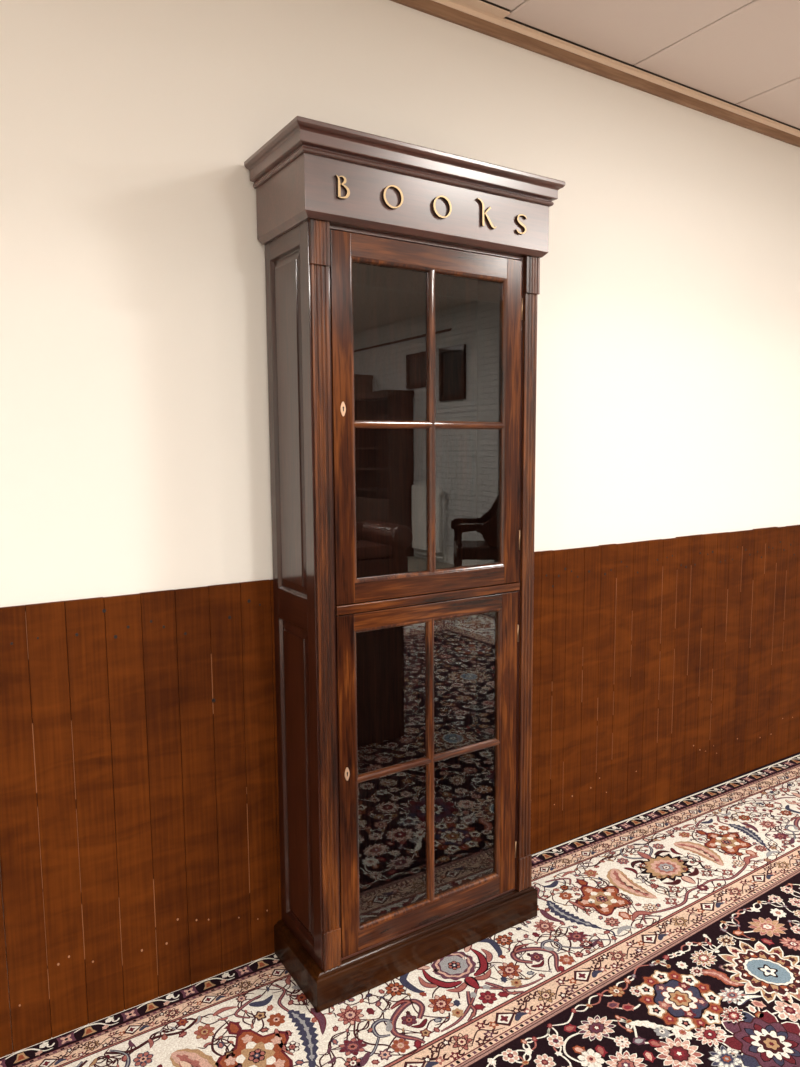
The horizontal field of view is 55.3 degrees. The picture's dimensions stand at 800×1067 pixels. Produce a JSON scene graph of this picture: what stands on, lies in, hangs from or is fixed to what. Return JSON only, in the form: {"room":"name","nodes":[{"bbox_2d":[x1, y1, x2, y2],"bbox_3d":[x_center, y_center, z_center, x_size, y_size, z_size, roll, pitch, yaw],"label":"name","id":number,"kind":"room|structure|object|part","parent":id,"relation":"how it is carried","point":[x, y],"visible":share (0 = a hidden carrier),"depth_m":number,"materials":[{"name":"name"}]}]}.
{"room":"study","nodes":[
{"label":"study","id":0,"kind":"room"},
{"bbox_2d":[0,0,799,1046],"bbox_3d":[0.208,-0.428,2.574,8.900,3.500,0.100,-4,8,-32],"label":"wall","id":1,"kind":"structure","parent":0,"point":[135,439],"depth_m":2.11,"materials":[{"name":"white paint"}]},
{"bbox_2d":[0,525,799,1057],"bbox_3d":[0.265,0.656,2.659,8.743,1.154,0.014,-4,8,-32],"label":"wainscoting","id":2,"kind":"structure","parent":1,"relation":"attached to","point":[140,834],"depth_m":2.16,"materials":[{"name":"brown wood"}]},
{"bbox_2d":[390,0,799,147],"bbox_3d":[0.243,-1.608,2.374,8.700,0.054,0.060,-4,8,-32],"label":"trim","id":3,"kind":"structure","parent":1,"relation":"attached to","point":[479,16],"depth_m":2.64,"materials":[{"name":"brown wood"}]},
{"bbox_2d":[480,0,799,129],"bbox_3d":[1.365,-1.472,0.609,8.700,0.050,4.250,-4,8,-32],"label":"ceiling","id":4,"kind":"structure","parent":0,"point":[744,54],"depth_m":2.57,"materials":[{"name":"beige tile"}]},
{"bbox_3d":[3.459,1.815,-2.316,8.700,0.087,12.000,-4,8,-32],"label":"floor","id":5,"kind":"structure","parent":0,"visible":0},
{"bbox_2d":[0,752,799,1066],"bbox_3d":[1.373,1.424,0.846,5.717,0.012,4.392,-4,8,-32],"label":"rug","id":6,"kind":"object","parent":5,"relation":"on","point":[667,934],"visible":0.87,"depth_m":2.15,"materials":[{"name":"fabric"}]},
{"bbox_2d":[244,116,564,1012],"bbox_3d":[0.039,0.125,2.248,0.847,2.275,0.334,-4,8,-32],"label":"bookcase","id":7,"kind":"object","parent":6,"relation":"on","point":[402,279],"visible":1,"depth_m":2.12,"materials":[{"name":"brown wood"}]},
{"bbox_3d":[-0.146,-0.319,1.958,0.015,0.038,0.002,-4,8,-32],"label":"keyhole plate","id":8,"kind":"part","parent":7,"relation":"part of","materials":[{"name":"gold metal"}]},
{"bbox_3d":[-0.143,0.650,2.065,0.015,0.038,0.002,-4,8,-32],"label":"keyhole plate","id":9,"kind":"part","parent":7,"relation":"part of","materials":[{"name":"gold metal"}]},
{"bbox_3d":[-0.022,-0.500,2.036,0.246,0.412,0.003,-4,8,-32],"label":"glass pane","id":10,"kind":"part","parent":7,"relation":"part of","materials":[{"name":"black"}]},
{"bbox_3d":[-0.020,0.460,2.140,0.245,0.412,0.003,-4,8,-32],"label":"glass pane","id":11,"kind":"part","parent":7,"relation":"part of","materials":[{"name":"black"}]},
{"bbox_3d":[-0.019,-0.088,2.082,0.246,0.409,0.003,-4,8,-32],"label":"glass pane","id":12,"kind":"part","parent":7,"relation":"part of","materials":[{"name":"black"}]},
{"bbox_3d":[-0.017,0.883,2.188,0.245,0.429,0.003,-4,8,-32],"label":"glass pane","id":13,"kind":"part","parent":7,"relation":"part of","materials":[{"name":"black"}]},
{"bbox_3d":[0.031,-0.973,2.125,0.847,0.066,0.334,-4,8,-32],"label":"cornice","id":14,"kind":"part","parent":7,"relation":"part of","materials":[{"name":"brown wood"}]},
{"bbox_3d":[0.089,0.178,2.179,0.746,1.983,0.020,-4,8,-32],"label":"frame","id":15,"kind":"part","parent":7,"relation":"part of","materials":[{"name":"brown wood"}]},
{"bbox_3d":[0.090,-0.305,2.123,0.626,0.950,0.020,-4,8,-32],"label":"door","id":16,"kind":"part","parent":7,"relation":"part of","materials":[{"name":"brown wood"}]},
{"bbox_3d":[0.096,0.675,2.232,0.624,0.963,0.020,-4,8,-32],"label":"door","id":17,"kind":"part","parent":7,"relation":"part of","materials":[{"name":"brown wood"}]},
{"bbox_3d":[0.093,0.182,2.178,0.629,0.025,0.028,-4,8,-32],"label":"rail","id":18,"kind":"part","parent":7,"relation":"part of","materials":[{"name":"brown wood"}]},
{"bbox_3d":[0.195,0.866,2.321,0.248,0.429,0.003,-4,8,-32],"label":"glass pane","id":19,"kind":"part","parent":7,"relation":"part of","materials":[{"name":"black"}]},
{"bbox_3d":[0.192,0.444,2.274,0.248,0.412,0.003,-4,8,-32],"label":"glass pane","id":20,"kind":"part","parent":7,"relation":"part of","materials":[{"name":"black"}]},
{"bbox_3d":[0.194,-0.105,2.216,0.251,0.409,0.003,-4,8,-32],"label":"glass pane","id":21,"kind":"part","parent":7,"relation":"part of","materials":[{"name":"black"}]},
{"bbox_3d":[0.192,-0.517,2.170,0.251,0.412,0.003,-4,8,-32],"label":"glass pane","id":22,"kind":"part","parent":7,"relation":"part of","materials":[{"name":"black"}]}
]}

